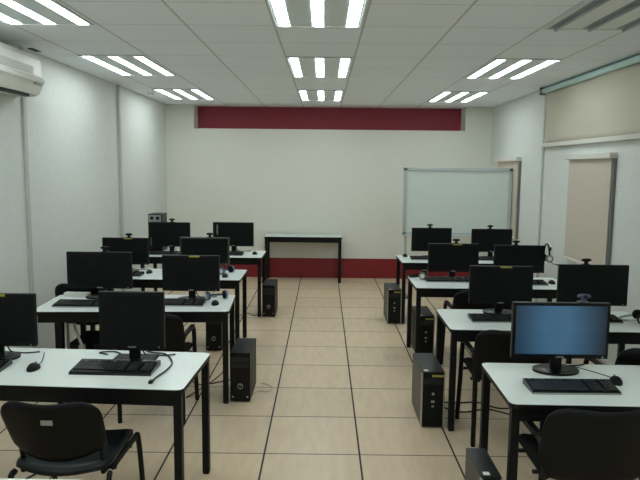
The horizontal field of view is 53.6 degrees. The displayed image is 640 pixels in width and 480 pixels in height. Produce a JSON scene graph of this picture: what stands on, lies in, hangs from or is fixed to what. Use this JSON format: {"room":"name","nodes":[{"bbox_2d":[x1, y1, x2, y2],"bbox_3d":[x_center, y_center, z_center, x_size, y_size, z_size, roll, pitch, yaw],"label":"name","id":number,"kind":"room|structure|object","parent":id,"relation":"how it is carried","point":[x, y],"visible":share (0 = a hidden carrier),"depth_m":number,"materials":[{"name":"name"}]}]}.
{"room":"computer lab","nodes":[
{"label":"computer lab","id":0,"kind":"room"},
{"bbox_2d":[0,39,167,348],"bbox_3d":[-2.573,-0.088,4.184,0.150,2.760,13.100,1,7,0],"label":"wall","id":1,"kind":"structure","parent":0,"point":[72,131],"depth_m":6.27,"materials":[{"name":"paint"}]},
{"bbox_2d":[0,42,44,96],"bbox_3d":[-2.364,-1.269,4.685,0.238,0.335,0.970,1,7,0],"label":"air conditioner","id":2,"kind":"object","parent":1,"relation":"attached to","point":[20,71],"visible":1,"depth_m":4.80,"materials":[{"name":"white plastic"}]},
{"bbox_2d":[0,87,28,96],"bbox_3d":[-2.334,-1.106,4.648,0.042,0.020,0.780,1,7,0],"label":"outlet","id":3,"kind":"object","parent":2,"relation":"attached to","point":[13,90],"depth_m":4.81,"materials":[{"name":"black"}]},
{"bbox_2d":[0,55,33,73],"bbox_3d":[-2.275,-1.302,4.635,0.024,0.058,0.760,1,7,0],"label":"grille","id":4,"kind":"object","parent":2,"relation":"attached to","point":[11,62],"depth_m":4.74,"materials":[{"name":"grey plastic"}]},
{"bbox_2d":[19,46,36,347],"bbox_3d":[-2.480,-0.227,5.390,0.020,2.760,0.050,1,7,0],"label":"trim","id":5,"kind":"structure","parent":1,"relation":"attached to","point":[23,99],"depth_m":5.36,"materials":[{"name":"grey"}]},
{"bbox_2d":[116,85,124,290],"bbox_3d":[-2.460,-0.510,7.834,0.030,2.760,0.050,1,7,0],"label":"trim","id":6,"kind":"structure","parent":1,"relation":"attached to","point":[117,86],"depth_m":7.76,"materials":[{"name":"grey metal"}]},
{"bbox_2d":[0,277,638,479],"bbox_3d":[0.077,1.366,4.285,5.580,0.100,13.400,1,7,0],"label":"floor","id":7,"kind":"structure","parent":0,"point":[339,406],"depth_m":4.66,"materials":[{"name":"tile"}]},
{"bbox_2d":[0,478,80,479],"bbox_3d":[-1.528,1.212,1.922,1.450,0.720,0.620,1,7,0],"label":"computer desk","id":8,"kind":"object","parent":7,"relation":"on","point":[0,478],"visible":1,"depth_m":2.18,"materials":[{"name":"white laminate"}]},
{"bbox_2d":[0,401,144,479],"bbox_3d":[-1.153,1.048,2.989,0.493,0.806,0.610,1,7,1],"label":"chair","id":9,"kind":"object","parent":7,"relation":"on","point":[64,439],"visible":1,"depth_m":2.75,"materials":[{"name":"black plastic"}]},
{"bbox_2d":[55,283,112,348],"bbox_3d":[-1.999,0.733,5.635,0.500,0.806,0.609,1,7,0],"label":"chair","id":10,"kind":"object","parent":7,"relation":"on","point":[60,289],"visible":0.04,"depth_m":5.33,"materials":[{"name":"black"}]},
{"bbox_2d":[70,330,99,349],"bbox_3d":[-1.914,0.991,5.228,0.155,0.390,0.425,1,7,0],"label":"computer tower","id":11,"kind":"object","parent":7,"relation":"on","point":[92,336],"visible":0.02,"depth_m":5.13,"materials":[{"name":"black plastic"}]},
{"bbox_2d":[93,339,114,349],"bbox_3d":[-1.719,0.993,5.227,0.155,0.390,0.425,1,7,0],"label":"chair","id":12,"kind":"object","parent":7,"relation":"on","point":[96,346],"visible":0.04,"depth_m":5.00,"materials":[{"name":"black plastic"}]},
{"bbox_2d":[0,347,210,479],"bbox_3d":[-1.377,1.036,3.452,1.450,0.720,0.620,1,7,3],"label":"computer desk","id":13,"kind":"object","parent":7,"relation":"on","point":[52,382],"visible":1,"depth_m":3.18,"materials":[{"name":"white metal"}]},
{"bbox_2d":[0,359,12,371],"bbox_3d":[-1.891,0.665,3.330,0.450,0.034,0.200,0,7,-3],"label":"keyboard","id":14,"kind":"object","parent":13,"relation":"on","point":[4,363],"visible":1,"depth_m":3.38,"materials":[{"name":"black plastic"}]},
{"bbox_2d":[0,293,39,359],"bbox_3d":[-1.800,0.474,3.523,0.454,0.373,0.181,-1,7,-11],"label":"monitor","id":15,"kind":"object","parent":13,"relation":"on","point":[18,311],"visible":0.98,"depth_m":3.48,"materials":[{"name":"black plastic"}]},
{"bbox_2d":[26,352,44,371],"bbox_3d":[-1.532,0.652,3.470,0.061,0.036,0.349,0,7,-8],"label":"mouse","id":16,"kind":"object","parent":13,"relation":"on","point":[31,367],"visible":1,"depth_m":3.33,"materials":[{"name":"black plastic"}]},
{"bbox_2d":[99,351,119,354],"bbox_3d":[-1.154,0.649,3.637,0.236,0.007,0.070,1,7,0],"label":"cable","id":17,"kind":"object","parent":13,"relation":"on","point":[100,352],"visible":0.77,"depth_m":3.65,"materials":[{"name":"black plastic"}]},
{"bbox_2d":[68,359,160,375],"bbox_3d":[-1.083,0.670,3.356,0.428,0.034,0.190,1,7,2],"label":"keyboard","id":18,"kind":"object","parent":13,"relation":"on","point":[113,367],"visible":1,"depth_m":3.32,"materials":[{"name":"black plastic"}]},
{"bbox_2d":[98,291,174,359],"bbox_3d":[-1.015,0.472,3.511,0.379,0.396,0.193,1,7,0],"label":"monitor","id":19,"kind":"object","parent":13,"relation":"on","point":[133,320],"visible":0.89,"depth_m":3.45,"materials":[{"name":"black plastic"}]},
{"bbox_2d":[145,350,172,383],"bbox_3d":[-0.867,0.674,3.432,0.140,0.012,0.584,-1,7,-17],"label":"cable","id":20,"kind":"object","parent":13,"relation":"on","point":[150,381],"visible":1,"depth_m":3.38,"materials":[{"name":"black plastic"}]},
{"bbox_2d":[37,292,234,403],"bbox_3d":[-1.424,0.835,5.038,1.450,0.752,0.620,0,7,-3],"label":"computer desk","id":21,"kind":"object","parent":7,"relation":"on","point":[207,312],"depth_m":4.74,"materials":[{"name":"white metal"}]},
{"bbox_2d":[66,323,69,348],"bbox_3d":[-1.922,0.913,4.849,0.022,0.619,0.022,1,7,0],"label":"cable","id":22,"kind":"object","parent":21,"relation":"hanging from","point":[67,324],"visible":0.33,"depth_m":4.82,"materials":[{"name":"grey plastic"}]},
{"bbox_2d":[51,299,98,307],"bbox_3d":[-1.810,0.486,4.881,0.450,0.034,0.168,1,7,0],"label":"keyboard","id":23,"kind":"object","parent":21,"relation":"on","point":[75,303],"visible":0.73,"depth_m":4.83,"materials":[{"name":"black plastic"}]},
{"bbox_2d":[73,323,84,348],"bbox_3d":[-1.850,0.734,4.859,0.084,0.266,0.041,1,7,0],"label":"power cable","id":24,"kind":"object","parent":21,"relation":"hanging from","point":[81,346],"visible":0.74,"depth_m":4.85,"materials":[{"name":"grey plastic"}]},
{"bbox_2d":[66,251,132,299],"bbox_3d":[-1.786,0.281,5.163,0.520,0.380,0.181,0,7,-6],"label":"monitor","id":25,"kind":"object","parent":21,"relation":"on","point":[103,271],"visible":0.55,"depth_m":5.11,"materials":[{"name":"black plastic"}]},
{"bbox_2d":[100,246,108,251],"bbox_3d":[-1.735,0.072,5.114,0.076,0.047,0.050,1,7,0],"label":"webcam","id":26,"kind":"object","parent":25,"relation":"on","point":[104,248],"visible":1,"depth_m":5.10,"materials":[{"name":"black plastic"}]},
{"bbox_2d":[165,298,205,306],"bbox_3d":[-1.130,0.485,4.952,0.450,0.034,0.168,1,7,0],"label":"keyboard","id":27,"kind":"object","parent":21,"relation":"on","point":[182,302],"visible":0.58,"depth_m":4.91,"materials":[{"name":"black plastic"}]},
{"bbox_2d":[162,255,219,298],"bbox_3d":[-1.039,0.301,5.109,0.453,0.367,0.181,-1,7,-10],"label":"monitor","id":28,"kind":"object","parent":21,"relation":"on","point":[191,273],"visible":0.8,"depth_m":5.06,"materials":[{"name":"black plastic"}]},
{"bbox_2d":[211,299,218,305],"bbox_3d":[-0.820,0.487,4.954,0.060,0.036,0.104,1,7,0],"label":"mouse","id":29,"kind":"object","parent":21,"relation":"on","point":[215,302],"visible":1,"depth_m":4.92,"materials":[{"name":"black plastic"}]},
{"bbox_2d":[205,284,227,300],"bbox_3d":[-0.867,0.408,5.165,0.183,0.140,0.187,-4,8,-34],"label":"headset","id":30,"kind":"object","parent":21,"relation":"on","point":[224,293],"visible":1,"depth_m":5.14,"materials":[{"name":"blue plastic"}]},
{"bbox_2d":[205,292,210,300],"bbox_3d":[-0.904,0.450,5.097,0.029,0.072,0.072,-3,-3,-28],"label":"ear cup","id":31,"kind":"object","parent":30,"relation":"on","point":[207,294],"depth_m":5.08,"materials":[{"name":"blue plastic"}]},
{"bbox_2d":[222,290,227,298],"bbox_3d":[-0.774,0.444,5.165,0.029,0.072,0.072,-3,-3,-28],"label":"ear cup","id":32,"kind":"object","parent":30,"relation":"on","point":[224,293],"depth_m":5.14,"materials":[{"name":"black plastic"}]},
{"bbox_2d":[114,314,198,423],"bbox_3d":[-1.176,0.865,4.568,0.500,0.806,0.609,1,7,0],"label":"chair","id":33,"kind":"object","parent":7,"relation":"on","point":[175,336],"visible":0.36,"depth_m":4.33,"materials":[{"name":"black plastic"}]},
{"bbox_2d":[90,268,246,341],"bbox_3d":[-1.490,0.696,6.372,1.450,0.720,0.620,1,7,0],"label":"computer desk","id":34,"kind":"object","parent":7,"relation":"on","point":[153,280],"visible":0.44,"depth_m":6.09,"materials":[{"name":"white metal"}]},
{"bbox_2d":[102,237,148,270],"bbox_3d":[-1.974,0.145,6.456,0.461,0.347,0.181,-1,7,-10],"label":"monitor","id":35,"kind":"object","parent":34,"relation":"on","point":[139,247],"visible":0.51,"depth_m":6.40,"materials":[{"name":"black plastic"}]},
{"bbox_2d":[132,271,143,276],"bbox_3d":[-1.972,0.330,6.213,0.450,0.034,0.168,1,7,0],"label":"keyboard","id":36,"kind":"object","parent":34,"relation":"on","point":[135,273],"visible":0.19,"depth_m":6.20,"materials":[{"name":"black plastic"}]},
{"bbox_2d":[180,237,229,264],"bbox_3d":[-1.170,0.147,6.452,0.498,0.360,0.181,0,7,-6],"label":"monitor","id":37,"kind":"object","parent":34,"relation":"on","point":[220,246],"visible":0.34,"depth_m":6.39,"materials":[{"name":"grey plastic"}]},
{"bbox_2d":[220,261,234,274],"bbox_3d":[-0.980,0.265,6.391,0.195,0.140,0.177,4,8,30],"label":"headset","id":38,"kind":"object","parent":34,"relation":"on","point":[231,268],"visible":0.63,"depth_m":6.41,"materials":[{"name":"blue plastic"}]},
{"bbox_2d":[220,267,224,274],"bbox_3d":[-0.978,0.309,6.310,0.072,0.072,0.029,-7,2,31],"label":"ear cup","id":39,"kind":"object","parent":38,"relation":"on","point":[222,270],"depth_m":6.29,"materials":[{"name":"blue plastic"}]},
{"bbox_2d":[228,265,234,272],"bbox_3d":[-0.904,0.295,6.436,0.072,0.072,0.029,-7,2,31],"label":"ear cup","id":40,"kind":"object","parent":38,"relation":"on","point":[231,268],"depth_m":6.42,"materials":[{"name":"black plastic"}]},
{"bbox_2d":[140,250,265,316],"bbox_3d":[-1.421,0.524,7.862,1.450,0.720,0.620,1,7,0],"label":"computer desk","id":41,"kind":"object","parent":7,"relation":"on","point":[248,258],"visible":0.43,"depth_m":7.54,"materials":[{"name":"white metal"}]},
{"bbox_2d":[148,212,166,250],"bbox_3d":[-2.049,-0.100,8.002,0.170,0.476,0.276,1,7,0],"label":"computer tower","id":42,"kind":"object","parent":41,"relation":"on","point":[152,217],"visible":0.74,"depth_m":7.88,"materials":[{"name":"black metal"}]},
{"bbox_2d":[149,251,179,254],"bbox_3d":[-1.883,0.157,7.712,0.450,0.034,0.168,1,7,0],"label":"keyboard","id":43,"kind":"object","parent":41,"relation":"on","point":[150,252],"visible":0.83,"depth_m":7.67,"materials":[{"name":"black plastic"}]},
{"bbox_2d":[151,222,190,250],"bbox_3d":[-1.841,-0.032,7.834,0.472,0.384,0.182,-1,7,-10],"label":"monitor","id":44,"kind":"object","parent":41,"relation":"on","point":[163,234],"visible":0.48,"depth_m":7.78,"materials":[{"name":"black plastic"}]},
{"bbox_2d":[213,222,253,251],"bbox_3d":[-1.084,-0.035,7.940,0.505,0.381,0.181,0,7,-6],"label":"monitor","id":45,"kind":"object","parent":41,"relation":"on","point":[239,233],"visible":0.77,"depth_m":7.89,"materials":[{"name":"black plastic"}]},
{"bbox_2d":[230,252,243,255],"bbox_3d":[-1.163,0.164,7.719,0.450,0.034,0.168,1,7,0],"label":"keyboard","id":46,"kind":"object","parent":41,"relation":"on","point":[231,253],"visible":0.3,"depth_m":7.67,"materials":[{"name":"black plastic"}]},
{"bbox_2d":[186,371,222,397],"bbox_3d":[-0.913,1.162,5.495,0.124,0.010,1.160,1,7,7],"label":"cable","id":47,"kind":"object","parent":7,"relation":"on","point":[222,371],"visible":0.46,"depth_m":5.29,"materials":[{"name":"brown plastic"}]},
{"bbox_2d":[206,322,222,349],"bbox_3d":[-1.032,0.869,6.356,0.155,0.390,0.425,1,7,0],"label":"computer tower","id":48,"kind":"object","parent":7,"relation":"on","point":[214,332],"visible":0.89,"depth_m":6.16,"materials":[{"name":"black plastic"}]},
{"bbox_2d":[230,338,255,400],"bbox_3d":[-0.607,1.026,5.033,0.155,0.390,0.425,1,7,0],"label":"computer tower","id":49,"kind":"object","parent":7,"relation":"on","point":[243,352],"visible":1,"depth_m":4.84,"materials":[{"name":"black plastic"}]},
{"bbox_2d":[253,383,272,393],"bbox_3d":[-0.448,1.208,5.141,0.128,0.007,0.259,2,7,11],"label":"cable","id":50,"kind":"object","parent":7,"relation":"on","point":[262,383],"visible":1,"depth_m":5.09,"materials":[{"name":"grey plastic"}]},
{"bbox_2d":[262,279,277,316],"bbox_3d":[-0.613,0.709,7.775,0.155,0.390,0.425,1,7,0],"label":"computer tower","id":51,"kind":"object","parent":7,"relation":"on","point":[270,286],"visible":1,"depth_m":7.58,"materials":[{"name":"black plastic"}]},
{"bbox_2d":[264,233,341,282],"bbox_3d":[-0.262,0.285,10.026,1.200,0.720,0.450,1,7,0],"label":"side table","id":52,"kind":"object","parent":7,"relation":"on","point":[305,238],"visible":0.93,"depth_m":9.80,"materials":[{"name":"white"}]},
{"bbox_2d":[383,283,401,322],"bbox_3d":[0.858,0.747,7.518,0.162,0.402,0.466,1,7,0],"label":"computer tower","id":53,"kind":"object","parent":7,"relation":"on","point":[392,291],"visible":1,"depth_m":7.30,"materials":[{"name":"black"}]},
{"bbox_2d":[411,306,434,352],"bbox_3d":[1.007,0.896,6.245,0.162,0.402,0.466,1,7,0],"label":"computer tower","id":54,"kind":"object","parent":7,"relation":"on","point":[427,320],"visible":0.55,"depth_m":6.03,"materials":[{"name":"black"}]},
{"bbox_2d":[412,353,444,426],"bbox_3d":[0.782,1.084,4.608,0.162,0.402,0.466,1,7,0],"label":"computer tower","id":55,"kind":"object","parent":7,"relation":"on","point":[428,376],"visible":1,"depth_m":4.39,"materials":[{"name":"black metal"}]},
{"bbox_2d":[396,255,492,323],"bbox_3d":[1.663,0.586,7.588,1.450,0.720,0.620,1,7,0],"label":"computer desk","id":56,"kind":"object","parent":7,"relation":"on","point":[407,263],"visible":0.38,"depth_m":7.30,"materials":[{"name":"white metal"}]},
{"bbox_2d":[410,255,427,259],"bbox_3d":[1.301,0.211,7.522,0.450,0.034,0.168,1,7,0],"label":"keyboard","id":57,"kind":"object","parent":56,"relation":"on","point":[411,256],"visible":0.41,"depth_m":7.48,"materials":[{"name":"black plastic"}]},
{"bbox_2d":[411,228,451,255],"bbox_3d":[1.341,0.029,7.681,0.479,0.361,0.181,0,7,-6],"label":"monitor","id":58,"kind":"object","parent":56,"relation":"on","point":[420,237],"visible":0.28,"depth_m":7.62,"materials":[{"name":"black plastic"}]},
{"bbox_2d":[479,256,492,260],"bbox_3d":[2.006,0.218,7.519,0.450,0.034,0.168,1,7,0],"label":"keyboard","id":59,"kind":"object","parent":56,"relation":"on","point":[481,258],"visible":0.37,"depth_m":7.46,"materials":[{"name":"black plastic"}]},
{"bbox_2d":[471,229,511,256],"bbox_3d":[2.066,0.040,7.677,0.485,0.355,0.181,0,7,-6],"label":"monitor","id":60,"kind":"object","parent":56,"relation":"on","point":[486,239],"visible":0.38,"depth_m":7.62,"materials":[{"name":"black plastic"}]},
{"bbox_2d":[401,167,512,298],"bbox_3d":[1.909,-0.110,8.905,1.510,1.805,0.580,1,7,0],"label":"whiteboard","id":61,"kind":"object","parent":7,"relation":"on","point":[463,200],"visible":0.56,"depth_m":8.84,"materials":[{"name":"ceramic"}]},
{"bbox_2d":[402,235,470,236],"bbox_3d":[1.858,-0.054,8.846,1.410,0.017,0.070,1,7,0],"label":"marker tray","id":62,"kind":"object","parent":61,"relation":"on","point":[402,235],"depth_m":8.82,"materials":[{"name":"silver metal"}]},
{"bbox_2d":[441,290,511,364],"bbox_3d":[1.350,0.781,5.509,0.500,0.806,0.609,1,7,0],"label":"chair","id":63,"kind":"object","parent":7,"relation":"on","point":[460,300],"visible":0.23,"depth_m":5.23,"materials":[{"name":"black plastic"}]},
{"bbox_2d":[444,407,508,414],"bbox_3d":[1.304,1.277,4.695,0.814,0.010,0.106,2,7,10],"label":"cable","id":64,"kind":"object","parent":7,"relation":"on","point":[444,407],"visible":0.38,"depth_m":4.70,"materials":[{"name":"black plastic"}]},
{"bbox_2d":[445,401,509,408],"bbox_3d":[1.393,1.264,4.816,1.039,0.010,0.115,2,7,9],"label":"cable","id":65,"kind":"object","parent":7,"relation":"on","point":[445,401],"visible":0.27,"depth_m":4.82,"materials":[{"name":"black plastic"}]},
{"bbox_2d":[465,448,502,479],"bbox_3d":[0.797,1.272,3.119,0.102,0.372,0.326,1,7,0],"label":"computer tower","id":66,"kind":"object","parent":7,"relation":"on","point":[479,465],"visible":1,"depth_m":3.11,"materials":[{"name":"black metal"}]},
{"bbox_2d":[406,276,571,363],"bbox_3d":[1.593,0.762,6.068,1.450,0.720,0.620,1,7,0],"label":"computer desk","id":67,"kind":"object","parent":7,"relation":"on","point":[423,288],"visible":0.48,"depth_m":5.78,"materials":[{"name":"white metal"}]},
{"bbox_2d":[409,265,427,279],"bbox_3d":[0.966,0.305,6.216,0.188,0.140,0.183,2,7,9],"label":"headset","id":68,"kind":"object","parent":67,"relation":"on","point":[424,273],"visible":1,"depth_m":6.15,"materials":[{"name":"black plastic"}]},
{"bbox_2d":[419,272,425,279],"bbox_3d":[0.994,0.347,6.144,0.072,0.072,0.029,-8,4,16],"label":"ear cup","id":69,"kind":"object","parent":68,"relation":"on","point":[422,275],"depth_m":6.13,"materials":[{"name":"grey plastic"}]},
{"bbox_2d":[424,276,468,282],"bbox_3d":[1.237,0.377,6.087,0.450,0.034,0.168,1,7,0],"label":"keyboard","id":70,"kind":"object","parent":67,"relation":"on","point":[427,278],"visible":0.91,"depth_m":6.04,"materials":[{"name":"black plastic"}]},
{"bbox_2d":[428,243,478,276],"bbox_3d":[1.292,0.205,6.191,0.487,0.353,0.181,0,7,-6],"label":"monitor","id":71,"kind":"object","parent":67,"relation":"on","point":[451,258],"visible":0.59,"depth_m":6.14,"materials":[{"name":"black plastic"}]},
{"bbox_2d":[493,245,544,277],"bbox_3d":[1.930,0.217,6.189,0.488,0.343,0.181,0,7,-6],"label":"monitor","id":72,"kind":"object","parent":67,"relation":"on","point":[504,255],"visible":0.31,"depth_m":6.13,"materials":[{"name":"black plastic"}]},
{"bbox_2d":[545,243,557,265],"bbox_3d":[2.225,0.137,6.131,0.131,0.208,0.182,1,7,0],"label":"headset","id":73,"kind":"object","parent":72,"relation":"hanging from","point":[548,258],"visible":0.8,"depth_m":6.05,"materials":[{"name":"grey plastic"}]},
{"bbox_2d":[545,255,552,262],"bbox_3d":[2.195,0.179,6.064,0.072,0.072,0.029,1,3,0],"label":"ear cup","id":74,"kind":"object","parent":73,"relation":"on","point":[549,258],"depth_m":6.05,"materials":[{"name":"grey plastic"}]},
{"bbox_2d":[533,279,548,285],"bbox_3d":[1.901,0.397,5.970,0.450,0.034,0.168,1,7,0],"label":"keyboard","id":75,"kind":"object","parent":67,"relation":"on","point":[537,282],"visible":0.24,"depth_m":5.91,"materials":[{"name":"black plastic"}]},
{"bbox_2d":[455,330,549,446],"bbox_3d":[1.222,0.926,4.248,0.500,0.806,0.609,1,7,0],"label":"chair","id":76,"kind":"object","parent":7,"relation":"on","point":[490,346],"visible":0.41,"depth_m":4.00,"materials":[{"name":"black plastic"}]},
{"bbox_2d":[436,309,639,430],"bbox_3d":[1.607,0.932,4.599,1.450,0.720,0.620,1,7,1],"label":"computer desk","id":77,"kind":"object","parent":7,"relation":"on","point":[461,328],"visible":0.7,"depth_m":4.34,"materials":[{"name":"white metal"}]},
{"bbox_2d":[468,313,511,322],"bbox_3d":[1.302,0.557,4.537,0.450,0.034,0.168,1,7,0],"label":"keyboard","id":78,"kind":"object","parent":77,"relation":"on","point":[474,317],"visible":0.67,"depth_m":4.50,"materials":[{"name":"black plastic"}]},
{"bbox_2d":[468,265,533,313],"bbox_3d":[1.340,0.369,4.750,0.464,0.362,0.182,-1,7,-10],"label":"monitor","id":79,"kind":"object","parent":77,"relation":"on","point":[498,286],"visible":0.83,"depth_m":4.70,"materials":[{"name":"black plastic"}]},
{"bbox_2d":[556,264,628,305],"bbox_3d":[2.001,0.369,4.696,0.507,0.386,0.181,0,7,-5],"label":"monitor","id":80,"kind":"object","parent":77,"relation":"on","point":[604,283],"visible":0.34,"depth_m":4.64,"materials":[{"name":"black plastic"}]},
{"bbox_2d":[581,258,591,264],"bbox_3d":[1.952,0.157,4.647,0.076,0.047,0.050,1,7,0],"label":"webcam","id":81,"kind":"object","parent":80,"relation":"on","point":[586,260],"visible":1,"depth_m":4.63,"materials":[{"name":"black plastic"}]},
{"bbox_2d":[610,314,622,323],"bbox_3d":[1.917,0.562,4.549,0.450,0.034,0.168,1,7,0],"label":"keyboard","id":82,"kind":"object","parent":77,"relation":"on","point":[614,319],"visible":0.09,"depth_m":4.49,"materials":[{"name":"black plastic"}]},
{"bbox_2d":[618,309,639,323],"bbox_3d":[2.235,0.514,4.521,0.188,0.140,0.183,2,7,9],"label":"headset","id":83,"kind":"object","parent":77,"relation":"on","point":[636,313],"visible":0.94,"depth_m":4.58,"materials":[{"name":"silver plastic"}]},
{"bbox_2d":[632,309,639,318],"bbox_3d":[2.302,0.541,4.589,0.072,0.072,0.029,-8,4,16],"label":"ear cup","id":84,"kind":"object","parent":83,"relation":"on","point":[635,313],"depth_m":4.58,"materials":[{"name":"black plastic"}]},
{"bbox_2d":[479,363,639,479],"bbox_3d":[1.611,1.088,3.257,1.450,0.720,0.620,1,7,1],"label":"computer desk","id":85,"kind":"object","parent":7,"relation":"on","point":[507,378],"visible":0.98,"depth_m":3.06,"materials":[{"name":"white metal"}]},
{"bbox_2d":[510,301,610,375],"bbox_3d":[1.266,0.515,3.389,0.509,0.383,0.181,0,7,-6],"label":"monitor","id":86,"kind":"object","parent":85,"relation":"on","point":[555,331],"visible":1,"depth_m":3.34,"materials":[{"name":"black"}]},
{"bbox_2d":[577,294,590,302],"bbox_3d":[1.389,0.306,3.339,0.076,0.047,0.050,1,7,0],"label":"webcam","id":87,"kind":"object","parent":86,"relation":"on","point":[583,297],"visible":1,"depth_m":3.33,"materials":[{"name":"blue"}]},
{"bbox_2d":[523,378,621,394],"bbox_3d":[1.240,0.720,3.128,0.428,0.034,0.160,1,7,0],"label":"keyboard","id":88,"kind":"object","parent":85,"relation":"on","point":[535,385],"visible":1,"depth_m":3.10,"materials":[{"name":"black plastic"}]},
{"bbox_2d":[565,364,622,385],"bbox_3d":[1.454,0.695,3.357,0.074,0.036,0.374,-2,7,-23],"label":"mouse","id":89,"kind":"object","parent":85,"relation":"on","point":[616,380],"visible":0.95,"depth_m":3.21,"materials":[{"name":"black plastic"}]},
{"bbox_2d":[518,408,639,479],"bbox_3d":[1.204,1.075,2.966,0.500,0.806,0.609,1,7,0],"label":"chair","id":90,"kind":"object","parent":7,"relation":"on","point":[572,444],"visible":0.89,"depth_m":2.70,"materials":[{"name":"black plastic"}]},
{"bbox_2d":[583,348,639,364],"bbox_3d":[1.935,0.976,3.877,0.500,0.806,0.609,1,7,0],"label":"chair","id":91,"kind":"object","parent":7,"relation":"on","point":[631,356],"visible":0.07,"depth_m":3.58,"materials":[{"name":"black plastic"}]},
{"bbox_2d":[0,0,639,108],"bbox_3d":[0.106,-1.474,3.956,5.580,0.100,13.400,1,7,0],"label":"ceiling","id":92,"kind":"structure","parent":0,"point":[405,53],"depth_m":5.10,"materials":[{"name":"white tile"}]},
{"bbox_2d":[0,0,93,25],"bbox_3d":[-1.856,-1.415,3.762,0.590,0.011,1.210,1,7,0],"label":"recessed light","id":93,"kind":"object","parent":92,"relation":"in","point":[12,12],"visible":1,"depth_m":4.06,"materials":[{"name":"white"}]},
{"bbox_2d":[77,55,175,75],"bbox_3d":[-1.841,-1.695,6.186,0.590,0.011,1.210,1,7,0],"label":"recessed light","id":94,"kind":"object","parent":92,"relation":"in","point":[123,65],"visible":1,"depth_m":6.08,"materials":[{"name":"white"}]},
{"bbox_2d":[152,89,214,99],"bbox_3d":[-1.826,-1.976,8.609,0.590,0.011,1.210,1,7,0],"label":"recessed light","id":95,"kind":"object","parent":92,"relation":"in","point":[178,94],"visible":1,"depth_m":8.57,"materials":[{"name":"white plastic"}]},
{"bbox_2d":[266,0,367,27],"bbox_3d":[-0.016,-1.395,3.752,0.590,0.011,1.210,1,7,0],"label":"recessed light","id":96,"kind":"object","parent":92,"relation":"in","point":[284,13],"visible":1,"depth_m":3.96,"materials":[{"name":"white"}]},
{"bbox_2d":[286,57,352,77],"bbox_3d":[-0.001,-1.676,6.176,0.590,0.011,1.210,1,7,0],"label":"recessed light","id":97,"kind":"object","parent":92,"relation":"in","point":[338,67],"visible":1,"depth_m":6.07,"materials":[{"name":"white plastic"}]},
{"bbox_2d":[297,90,343,100],"bbox_3d":[0.014,-1.957,8.600,0.590,0.011,1.210,1,7,0],"label":"recessed light","id":98,"kind":"object","parent":92,"relation":"in","point":[305,95],"visible":1,"depth_m":8.53,"materials":[{"name":"white plastic"}]},
{"bbox_2d":[428,91,489,101],"bbox_3d":[1.854,-1.938,8.591,0.590,0.011,1.210,1,7,0],"label":"recessed light","id":99,"kind":"object","parent":92,"relation":"in","point":[445,96],"visible":1,"depth_m":8.51,"materials":[{"name":"white"}]},
{"bbox_2d":[465,58,561,78],"bbox_3d":[1.839,-1.657,6.167,0.590,0.011,1.210,1,7,0],"label":"recessed light","id":100,"kind":"object","parent":92,"relation":"in","point":[497,68],"visible":1,"depth_m":6.08,"materials":[{"name":"white plastic"}]},
{"bbox_2d":[543,0,639,31],"bbox_3d":[1.823,-1.364,3.745,0.590,0.035,1.210,1,7,0],"label":"recessed light","id":101,"kind":"object","parent":92,"relation":"in","point":[624,15],"visible":1,"depth_m":3.98,"materials":[{"name":"white metal"}]},
{"bbox_2d":[166,104,492,258],"bbox_3d":[0.131,-0.779,10.379,5.180,2.760,0.400,1,7,0],"label":"wall","id":102,"kind":"structure","parent":0,"point":[347,183],"depth_m":10.16,"materials":[{"name":"paint"}]},
{"bbox_2d":[198,106,460,130],"bbox_3d":[0.154,-1.983,10.410,4.310,0.375,0.060,1,7,0],"label":"trim","id":103,"kind":"structure","parent":102,"relation":"attached to","point":[426,119],"depth_m":10.38,"materials":[{"name":"red paint"}]},
{"bbox_2d":[220,258,468,278],"bbox_3d":[0.118,0.456,10.315,5.180,0.320,0.012,1,7,0],"label":"baseboard","id":104,"kind":"structure","parent":102,"relation":"attached to","point":[279,267],"depth_m":10.31,"materials":[{"name":"red paint"}]},
{"bbox_2d":[487,91,639,364],"bbox_3d":[2.757,-0.032,4.157,0.150,2.760,13.100,1,7,0],"label":"wall","id":105,"kind":"structure","parent":0,"point":[517,124],"depth_m":7.32,"materials":[{"name":"paint"}]},
{"bbox_2d":[495,157,521,238],"bbox_3d":[2.675,-0.622,9.112,0.074,1.120,1.080,1,7,0],"label":"roller blind","id":106,"kind":"object","parent":105,"relation":"attached to","point":[507,162],"visible":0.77,"depth_m":8.70,"materials":[{"name":"beige"}]},
{"bbox_2d":[534,100,545,301],"bbox_3d":[2.694,-0.437,7.734,0.020,2.740,0.040,1,7,0],"label":"trim","id":107,"kind":"structure","parent":105,"relation":"attached to","point":[544,120],"depth_m":7.69,"materials":[{"name":"grey"}]},
{"bbox_2d":[539,55,639,146],"bbox_3d":[2.647,-1.154,4.921,0.099,0.702,5.375,1,7,0],"label":"roller blind","id":108,"kind":"object","parent":105,"relation":"attached to","point":[600,105],"visible":1,"depth_m":6.08,"materials":[{"name":"beige fabric"}]},
{"bbox_2d":[563,152,617,264],"bbox_3d":[2.657,-0.299,6.326,0.074,1.120,1.070,1,7,0],"label":"roller blind","id":109,"kind":"object","parent":105,"relation":"attached to","point":[590,182],"visible":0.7,"depth_m":6.21,"materials":[{"name":"beige fabric"}]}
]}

